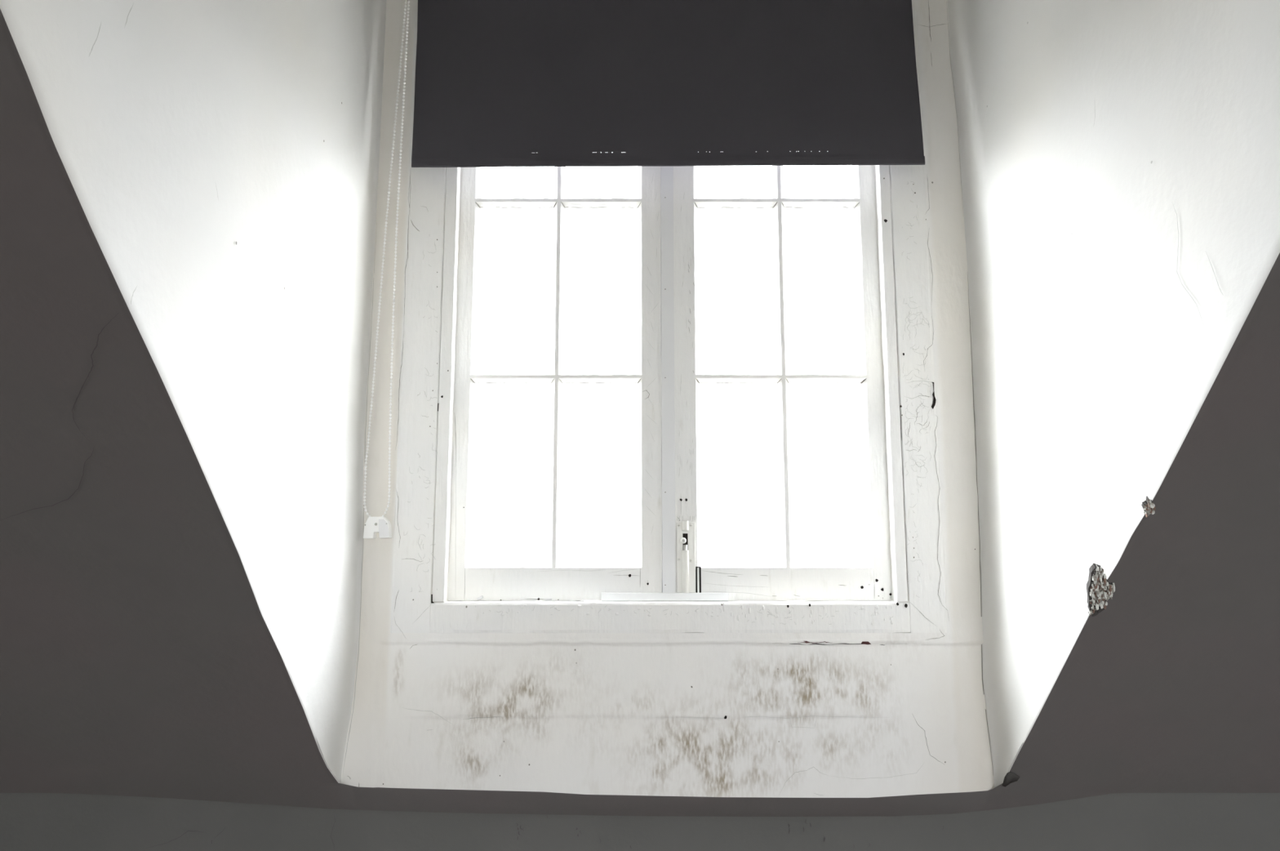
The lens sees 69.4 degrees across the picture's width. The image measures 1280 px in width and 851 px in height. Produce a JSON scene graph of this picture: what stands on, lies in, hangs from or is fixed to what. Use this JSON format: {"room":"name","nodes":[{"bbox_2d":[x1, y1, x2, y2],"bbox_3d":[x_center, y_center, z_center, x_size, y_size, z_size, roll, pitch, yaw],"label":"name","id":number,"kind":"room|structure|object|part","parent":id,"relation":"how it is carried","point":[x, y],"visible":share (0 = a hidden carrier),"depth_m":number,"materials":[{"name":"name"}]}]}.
{"room":"attic room","nodes":[
{"label":"attic room","id":0,"kind":"room"},
{"bbox_2d":[0,0,386,782],"bbox_3d":[-0.583,-0.412,0.825,0.025,1.936,2.322,0,-9,0],"label":"wall","id":1,"kind":"structure","parent":0,"point":[220,157],"depth_m":1.40,"materials":[{"name":"paint"}]},
{"bbox_2d":[0,8,1279,816],"bbox_3d":[0.100,-0.388,0.840,4.800,2.022,2.408,0,-9,0],"label":"wall","id":2,"kind":"structure","parent":0,"point":[140,656],"depth_m":1.44,"materials":[{"name":"paint"}]},
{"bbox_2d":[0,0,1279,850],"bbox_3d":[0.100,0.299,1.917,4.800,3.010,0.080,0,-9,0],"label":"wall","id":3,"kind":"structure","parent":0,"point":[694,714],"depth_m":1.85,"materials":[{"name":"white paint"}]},
{"bbox_2d":[363,516,391,538],"bbox_3d":[-0.535,0.209,1.891,0.054,0.044,0.021,0,-9,0],"label":"holder","id":4,"kind":"object","parent":3,"relation":"attached to","point":[373,525],"visible":1,"depth_m":1.88,"materials":[{"name":"white plastic"}]},
{"bbox_3d":[-0.521,0.209,1.881,0.022,0.037,0.001,0,-9,0],"label":"plate","id":5,"kind":"part","parent":4,"relation":"part of","materials":[{"name":"white plastic"}]},
{"bbox_2d":[390,9,946,632],"bbox_3d":[0.066,-0.246,2.039,1.143,1.367,0.144,0,-9,0],"label":"window","id":6,"kind":"structure","parent":3,"relation":"in","point":[437,584],"depth_m":1.96,"materials":[{"name":"white paint"}]},
{"bbox_3d":[-0.182,-0.246,2.029,0.458,1.241,0.039,0,-9,0],"label":"casement sash","id":7,"kind":"part","parent":6,"relation":"part of","materials":[{"name":"white paint"}]},
{"bbox_2d":[363,0,924,516],"bbox_3d":[0.034,-0.499,1.976,1.202,1.384,0.078,0,-9,0],"label":"roller blind","id":8,"kind":"object","parent":6,"relation":"attached to","point":[498,82],"visible":1,"depth_m":2.01,"materials":[{"name":"grey fabric"}]},
{"bbox_3d":[-0.537,-0.469,1.980,0.060,1.326,0.025,0,-9,0],"label":"bead chain","id":9,"kind":"part","parent":8,"relation":"part of","materials":[{"name":"white plastic"}]},
{"bbox_2d":[600,592,728,600],"bbox_3d":[0.051,0.353,1.908,0.262,0.016,0.018,0,-9,0],"label":"wooden strip","id":10,"kind":"object","parent":6,"relation":"on","point":[605,596],"visible":1,"depth_m":1.90,"materials":[{"name":"white wood"}]},
{"bbox_2d":[676,520,695,592],"bbox_3d":[0.096,0.272,1.918,0.038,0.149,0.024,0,-9,0],"label":"bolt","id":11,"kind":"object","parent":6,"relation":"attached to","point":[686,550],"visible":1,"depth_m":1.92,"materials":[{"name":"white paint"}]},
{"bbox_3d":[0.090,0.239,1.921,0.012,0.012,0.021,0,-9,0],"label":"knob","id":12,"kind":"part","parent":11,"relation":"part of","materials":[{"name":"white paint"}]},
{"bbox_3d":[0.095,0.298,1.921,0.010,0.099,0.009,0,-9,0],"label":"bolt rod","id":13,"kind":"part","parent":11,"relation":"part of","materials":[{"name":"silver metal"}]},
{"bbox_3d":[0.304,-0.247,2.028,0.462,1.240,0.042,0,-9,0],"label":"casement sash","id":14,"kind":"part","parent":6,"relation":"part of","materials":[{"name":"white paint"}]},
{"bbox_2d":[946,0,1279,787],"bbox_3d":[0.703,-0.413,0.825,0.030,1.934,2.322,0,-9,0],"label":"wall","id":15,"kind":"structure","parent":0,"point":[1120,159],"depth_m":1.46,"materials":[{"name":"paint"}]}
]}

